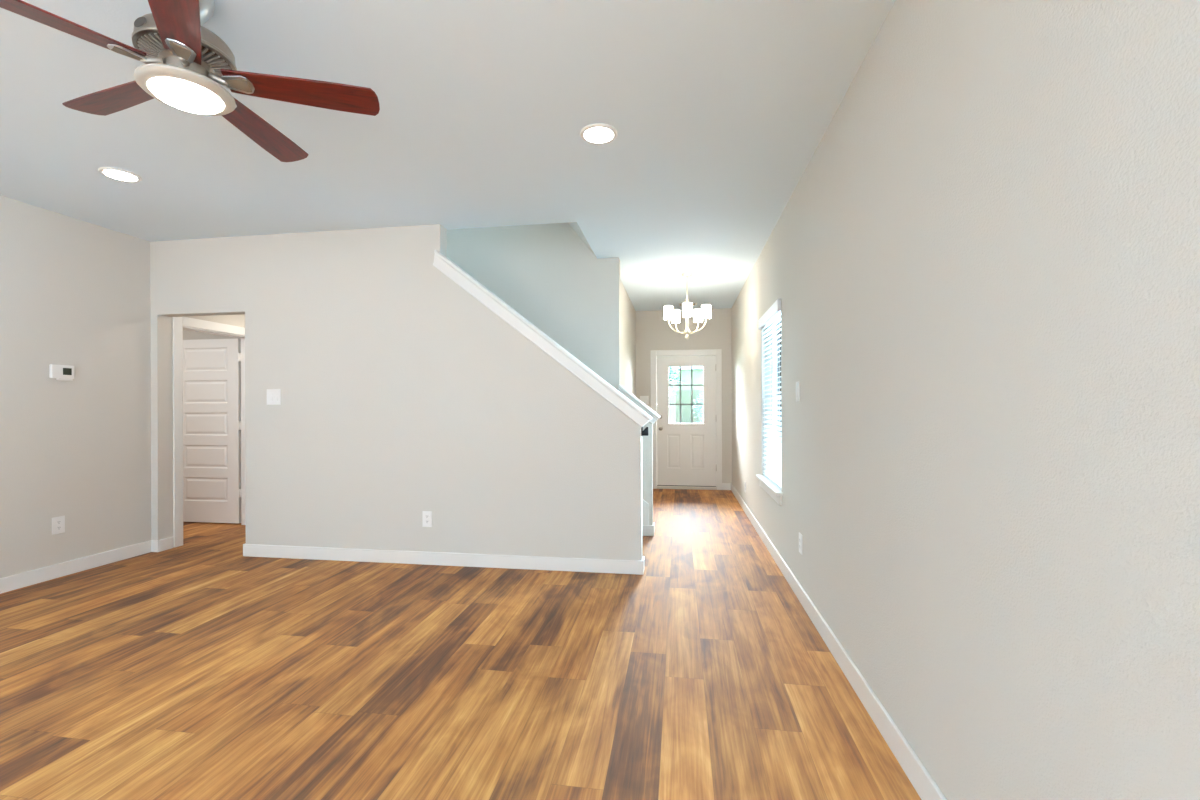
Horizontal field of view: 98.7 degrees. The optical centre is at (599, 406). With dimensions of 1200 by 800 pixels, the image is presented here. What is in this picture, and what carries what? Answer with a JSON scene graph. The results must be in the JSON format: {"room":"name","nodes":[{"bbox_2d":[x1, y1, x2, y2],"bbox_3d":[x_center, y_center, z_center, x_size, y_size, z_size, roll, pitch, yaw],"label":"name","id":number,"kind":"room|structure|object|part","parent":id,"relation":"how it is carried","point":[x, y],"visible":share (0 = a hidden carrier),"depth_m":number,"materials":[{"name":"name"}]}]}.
{"room":"empty living room","nodes":[
{"label":"empty living room","id":0,"kind":"room"},
{"bbox_2d":[0,195,150,577],"bbox_3d":[-4.825,-0.081,-0.589,0.120,2.740,10.666,0,0,9],"label":"wall","id":1,"kind":"structure","parent":0,"point":[74,292],"depth_m":3.94,"materials":[{"name":"grey paint"}]},
{"bbox_2d":[52,516,64,534],"bbox_3d":[-4.070,0.894,3.870,0.009,0.128,0.082,0,0,9],"label":"electrical outlet","id":2,"kind":"object","parent":1,"relation":"attached to","point":[58,523],"visible":1,"depth_m":3.87,"materials":[{"name":"white plastic"}]},
{"bbox_2d":[49,364,73,380],"bbox_3d":[-4.062,-0.253,3.888,0.028,0.115,0.146,0,0,9],"label":"thermostat","id":3,"kind":"object","parent":1,"relation":"attached to","point":[60,372],"visible":1,"depth_m":3.87,"materials":[{"name":"white plastic"}]},
{"bbox_2d":[0,537,172,593],"bbox_3d":[-4.708,1.237,-0.527,0.084,0.104,10.524,0,0,9],"label":"baseboard","id":4,"kind":"structure","parent":1,"relation":"attached to","point":[13,582],"depth_m":4.00,"materials":[{"name":"white paint"}]},
{"bbox_2d":[171,314,244,547],"bbox_3d":[-3.842,-0.084,5.406,0.140,2.740,1.484,0,0,9],"label":"wall","id":5,"kind":"structure","parent":0,"point":[235,320],"depth_m":4.68,"materials":[{"name":"grey paint"}]},
{"bbox_2d":[173,317,245,547],"bbox_3d":[-3.869,0.228,5.173,0.156,2.115,0.982,0,0,9],"label":"door frame","id":6,"kind":"structure","parent":5,"relation":"attached to","point":[179,323],"depth_m":4.74,"materials":[{"name":"white paint"}]},
{"bbox_2d":[183,339,240,523],"bbox_3d":[-4.295,0.271,5.655,0.833,2.005,0.145,0,0,9],"label":"door","id":7,"kind":"structure","parent":5,"relation":"in","point":[211,367],"depth_m":5.63,"materials":[{"name":"white paint"}]},
{"bbox_2d":[183,330,240,339],"bbox_3d":[-6.173,-0.076,0.293,2.910,2.740,11.700,0,0,9],"label":"wall","id":8,"kind":"structure","parent":0,"point":[187,335],"depth_m":5.86,"materials":[{"name":"grey paint"}]},
{"bbox_2d":[150,224,642,560],"bbox_3d":[-1.823,-0.092,4.283,4.332,2.740,0.120,0,0,9],"label":"wall","id":9,"kind":"structure","parent":0,"point":[404,395],"depth_m":4.21,"materials":[{"name":"grey paint"}]},
{"bbox_2d":[267,389,280,404],"bbox_3d":[-2.767,-0.078,4.362,0.132,0.132,0.012,0,0,9],"label":"light switch","id":10,"kind":"object","parent":9,"relation":"attached to","point":[273,395],"visible":1,"depth_m":4.36,"materials":[{"name":"white plastic"}]},
{"bbox_2d":[422,511,431,526],"bbox_3d":[-1.394,0.911,4.153,0.082,0.128,0.009,0,0,9],"label":"electrical outlet","id":11,"kind":"object","parent":9,"relation":"attached to","point":[426,515],"visible":1,"depth_m":4.15,"materials":[{"name":"white plastic"}]},
{"bbox_2d":[243,543,644,574],"bbox_3d":[-1.308,1.224,4.493,3.418,0.104,0.719,0,0,9],"label":"baseboard","id":12,"kind":"structure","parent":9,"relation":"attached to","point":[251,550],"depth_m":4.11,"materials":[{"name":"white paint"}]},
{"bbox_2d":[433,250,651,426],"bbox_3d":[-0.466,-0.547,4.074,1.741,1.420,0.192,0,0,9],"label":"trim","id":13,"kind":"structure","parent":9,"relation":"attached to","point":[441,262],"depth_m":4.00,"materials":[{"name":"white paint"}]},
{"bbox_2d":[641,427,648,435],"bbox_3d":[0.345,0.193,3.949,0.052,0.075,0.060,0,0,9],"label":"bracket","id":14,"kind":"object","parent":9,"relation":"attached to","point":[645,432],"visible":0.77,"depth_m":3.93,"materials":[{"name":"black metal"}]},
{"bbox_2d":[0,0,894,310],"bbox_3d":[-3.180,-1.607,1.233,8.550,0.300,14.770,0,0,9],"label":"ceiling","id":15,"kind":"structure","parent":0,"point":[718,110],"depth_m":2.69,"materials":[{"name":"white paint"}]},
{"bbox_2d":[98,167,141,181],"bbox_3d":[-3.013,-1.449,3.236,0.202,0.017,0.202,0,0,9],"label":"recessed light","id":16,"kind":"object","parent":15,"relation":"in","point":[115,173],"visible":1,"depth_m":3.21,"materials":[{"name":"white paint"}]},
{"bbox_2d":[0,0,379,161],"bbox_3d":[-1.470,-1.263,1.848,1.203,0.400,1.190,0,0,9],"label":"ceiling fan","id":17,"kind":"object","parent":15,"relation":"hanging from","point":[186,66],"visible":1,"depth_m":1.81,"materials":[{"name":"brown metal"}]},
{"bbox_3d":[-1.685,-1.166,1.521,0.135,0.007,0.510,15,9,37],"label":"blade","id":18,"kind":"part","parent":17,"relation":"part of","materials":[{"name":"brown wood"}]},
{"bbox_3d":[-1.806,-1.166,1.943,0.510,0.007,0.135,0,12,20],"label":"blade","id":19,"kind":"part","parent":17,"relation":"part of","materials":[{"name":"brown wood"}]},
{"bbox_3d":[-1.514,-1.169,1.740,0.026,0.040,0.059,15,9,37],"label":"bracket arm","id":20,"kind":"part","parent":17,"relation":"part of","materials":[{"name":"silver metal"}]},
{"bbox_3d":[-1.247,-1.168,1.506,0.135,0.007,0.510,14,-8,-33],"label":"blade","id":21,"kind":"part","parent":17,"relation":"part of","materials":[{"name":"brown wood"}]},
{"bbox_3d":[-1.402,-1.170,1.736,0.026,0.040,0.059,14,-8,-33],"label":"bracket arm","id":22,"kind":"part","parent":17,"relation":"part of","materials":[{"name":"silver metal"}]},
{"bbox_3d":[-1.364,-1.170,1.842,0.059,0.040,0.026,0,-12,-16],"label":"bracket arm","id":23,"kind":"part","parent":17,"relation":"part of","materials":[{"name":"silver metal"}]},
{"bbox_3d":[-1.443,-1.167,2.188,0.135,0.007,0.510,-12,0,2],"label":"blade","id":24,"kind":"part","parent":17,"relation":"part of","materials":[{"name":"brown wood"}]},
{"bbox_3d":[-1.097,-1.168,1.918,0.510,0.007,0.135,0,-12,-16],"label":"blade","id":25,"kind":"part","parent":17,"relation":"part of","materials":[{"name":"brown wood"}]},
{"bbox_2d":[580,123,617,143],"bbox_3d":[-0.006,-1.460,2.772,0.202,0.017,0.202,0,0,9],"label":"recessed light","id":26,"kind":"object","parent":15,"relation":"in","point":[597,133],"visible":1,"depth_m":2.75,"materials":[{"name":"white paint"}]},
{"bbox_2d":[664,273,710,338],"bbox_3d":[0.967,-1.107,5.713,0.509,0.730,0.489,0,0,9],"label":"chandelier","id":27,"kind":"object","parent":15,"relation":"hanging from","point":[705,312],"visible":1,"depth_m":5.68,"materials":[{"name":"beige metal"}]},
{"bbox_3d":[0.758,-1.031,5.699,0.100,0.136,0.100,0,0,9],"label":"lamp shade","id":28,"kind":"part","parent":27,"relation":"part of","materials":[{"name":"white"}]},
{"bbox_3d":[0.872,-1.031,5.925,0.100,0.136,0.100,0,0,9],"label":"lamp shade","id":29,"kind":"part","parent":27,"relation":"part of","materials":[{"name":"white"}]},
{"bbox_3d":[0.969,-1.308,5.734,0.012,0.272,0.012,0,0,9],"label":"stem","id":30,"kind":"part","parent":27,"relation":"part of","materials":[{"name":"beige metal"}]},
{"bbox_3d":[0.938,-1.032,5.521,0.100,0.136,0.100,0,0,9],"label":"lamp shade","id":31,"kind":"part","parent":27,"relation":"part of","materials":[{"name":"white glass"}]},
{"bbox_3d":[1.122,-1.032,5.886,0.100,0.136,0.100,0,0,9],"label":"lamp shade","id":32,"kind":"part","parent":27,"relation":"part of","materials":[{"name":"white"}]},
{"bbox_3d":[1.162,-1.032,5.637,0.100,0.136,0.100,0,0,9],"label":"lamp shade","id":33,"kind":"part","parent":27,"relation":"part of","materials":[{"name":"white"}]},
{"bbox_2d":[0,489,920,799],"bbox_3d":[-3.170,1.333,1.233,8.550,0.100,14.770,0,0,9],"label":"floor","id":34,"kind":"structure","parent":0,"point":[200,668],"depth_m":2.39,"materials":[{"name":"brown wood"}]},
{"bbox_2d":[447,223,652,533],"bbox_3d":[-1.061,-1.324,5.343,3.186,5.200,0.120,0,0,9],"label":"wall","id":35,"kind":"structure","parent":0,"point":[546,273],"depth_m":5.18,"materials":[{"name":"grey paint"}]},
{"bbox_2d":[618,385,659,423],"bbox_3d":[0.388,-0.019,5.121,0.418,0.390,0.192,0,0,9],"label":"trim","id":36,"kind":"structure","parent":35,"relation":"attached to","point":[621,389],"depth_m":5.04,"materials":[{"name":"white paint"}]},
{"bbox_2d":[642,499,648,524],"bbox_3d":[-1.009,-0.100,5.268,3.003,2.540,0.013,0,0,9],"label":"trim","id":37,"kind":"structure","parent":35,"relation":"attached to","point":[645,506],"depth_m":5.04,"materials":[{"name":"white paint"}]},
{"bbox_2d":[643,522,654,535],"bbox_3d":[0.332,1.219,5.130,0.416,0.104,0.150,0,0,9],"label":"baseboard","id":38,"kind":"structure","parent":35,"relation":"attached to","point":[648,530],"depth_m":5.03,"materials":[{"name":"white paint"}]},
{"bbox_2d":[568,222,595,256],"bbox_3d":[-0.480,-2.017,4.670,0.750,1.100,1.032,0,0,9],"label":"ceiling","id":39,"kind":"structure","parent":0,"point":[574,225],"depth_m":4.79,"materials":[{"name":"grey paint"}]},
{"bbox_2d":[620,279,635,395],"bbox_3d":[0.276,-0.099,6.608,0.135,2.740,2.787,0,0,9],"label":"wall","id":40,"kind":"structure","parent":0,"point":[627,311],"depth_m":6.73,"materials":[{"name":"grey paint"}]},
{"bbox_2d":[636,308,731,482],"bbox_3d":[1.287,-0.103,7.930,1.730,2.740,0.133,0,0,9],"label":"wall","id":41,"kind":"structure","parent":0,"point":[653,332],"depth_m":7.84,"materials":[{"name":"grey paint"}]},
{"bbox_2d":[640,396,648,404],"bbox_3d":[0.683,-0.091,7.950,0.132,0.132,0.012,0,0,9],"label":"light switch","id":42,"kind":"object","parent":41,"relation":"attached to","point":[645,399],"visible":0.85,"depth_m":7.95,"materials":[{"name":"white plastic"}]},
{"bbox_2d":[650,349,721,489],"bbox_3d":[1.320,0.205,7.916,1.069,2.125,0.151,0,0,9],"label":"door frame","id":43,"kind":"structure","parent":41,"relation":"attached to","point":[654,354],"depth_m":7.81,"materials":[{"name":"white paint"}]},
{"bbox_2d":[657,356,716,489],"bbox_3d":[1.327,0.253,7.899,0.912,2.028,0.180,0,0,9],"label":"door","id":44,"kind":"structure","parent":41,"relation":"in","point":[686,452],"depth_m":7.87,"materials":[{"name":"white paint"}]},
{"bbox_3d":[1.316,-0.173,7.865,0.574,0.927,0.010,0,0,9],"label":"glass frame","id":45,"kind":"part","parent":44,"relation":"part of","materials":[{"name":"clear glass"}]},
{"bbox_2d":[722,483,730,489],"bbox_3d":[1.273,1.215,7.858,1.415,0.104,0.015,0,0,9],"label":"baseboard","id":46,"kind":"structure","parent":41,"relation":"attached to","point":[725,486],"depth_m":7.75,"materials":[{"name":"white paint"}]},
{"bbox_2d":[731,0,1199,799],"bbox_3d":[0.957,-0.102,0.596,0.150,2.740,14.770,0,0,9],"label":"wall","id":47,"kind":"structure","parent":0,"point":[983,268],"depth_m":1.23,"materials":[{"name":"grey paint"}]},
{"bbox_2d":[756,315,782,505],"bbox_3d":[1.523,-0.029,4.455,0.195,1.590,1.060,0,0,9],"label":"window","id":48,"kind":"structure","parent":47,"relation":"in","point":[773,490],"depth_m":4.75,"materials":[{"name":"white paint"}]},
{"bbox_3d":[1.504,0.675,4.458,0.150,0.026,1.060,0,0,9],"label":"sill","id":49,"kind":"part","parent":48,"relation":"part of","materials":[{"name":"white paint"}]},
{"bbox_2d":[758,299,781,488],"bbox_3d":[1.495,-0.087,4.459,0.092,1.482,0.994,0,0,9],"label":"window blind","id":50,"kind":"object","parent":48,"relation":"attached to","point":[773,472],"visible":0.7,"depth_m":4.49,"materials":[{"name":"white plastic"}]},
{"bbox_3d":[1.540,-0.074,4.822,0.002,1.440,0.004,0,0,9],"label":"ladder cord","id":51,"kind":"part","parent":50,"relation":"part of","materials":[{"name":"white fabric"}]},
{"bbox_3d":[1.513,0.646,4.457,0.050,0.016,0.958,0,0,9],"label":"rail","id":52,"kind":"part","parent":50,"relation":"part of","materials":[{"name":"white plastic"}]},
{"bbox_3d":[1.429,-0.073,4.100,0.002,1.440,0.004,0,0,9],"label":"ladder cord","id":53,"kind":"part","parent":50,"relation":"part of","materials":[{"name":"white fabric"}]},
{"bbox_3d":[1.597,-0.079,4.444,0.045,1.490,0.970,0,0,9],"label":"frame","id":54,"kind":"part","parent":48,"relation":"part of","materials":[{"name":"white paint"}]},
{"bbox_3d":[1.598,-0.079,4.444,0.006,1.400,0.880,0,0,9],"label":"pane","id":55,"kind":"part","parent":48,"relation":"part of","materials":[{"name":"clear glass"}]},
{"bbox_2d":[796,381,798,401],"bbox_3d":[1.310,-0.097,3.422,0.012,0.132,0.082,0,0,9],"label":"light switch","id":56,"kind":"object","parent":47,"relation":"attached to","point":[797,383],"visible":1,"depth_m":3.41,"materials":[{"name":"white plastic"}]},
{"bbox_2d":[799,532,801,554],"bbox_3d":[1.304,0.894,3.353,0.009,0.128,0.082,0,0,9],"label":"electrical outlet","id":57,"kind":"object","parent":47,"relation":"attached to","point":[800,534],"visible":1,"depth_m":3.34,"materials":[{"name":"white plastic"}]},
{"bbox_2d":[731,483,946,799],"bbox_3d":[0.879,1.217,0.607,0.015,0.104,14.467,0,0,9],"label":"baseboard","id":58,"kind":"structure","parent":47,"relation":"attached to","point":[921,780],"depth_m":2.18,"materials":[{"name":"white paint"}]},
{"label":"outside","id":59,"kind":"structure","parent":0,"visible":0},
{"bbox_3d":[4.048,1.457,26.250,50.000,0.100,36.880,0,0,9],"label":"ground","id":60,"kind":"structure","parent":59,"visible":0},
{"bbox_2d":[669,367,683,394],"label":"door window","id":61,"kind":"structure","parent":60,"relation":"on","point":[672,372],"depth_m":11.79,"materials":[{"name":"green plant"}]},
{"bbox_2d":[669,366,702,422],"bbox_3d":[4.562,-1.295,29.650,18.800,5.400,9.200,0,0,9],"label":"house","id":62,"kind":"structure","parent":60,"relation":"on","point":[674,410],"depth_m":25.62,"materials":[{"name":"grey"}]},
{"bbox_3d":[4.154,0.307,25.652,2.800,2.200,0.030,0,0,9],"label":"garage door","id":63,"kind":"part","parent":62,"relation":"part of","materials":[{"name":"clear glass"}]},
{"bbox_2d":[693,390,702,422],"bbox_3d":[3.307,0.430,15.177,1.261,1.970,1.287,0,0,9],"label":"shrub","id":64,"kind":"object","parent":60,"relation":"on","point":[700,398],"visible":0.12,"depth_m":15.15,"materials":[{"name":"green plant"}]}
]}

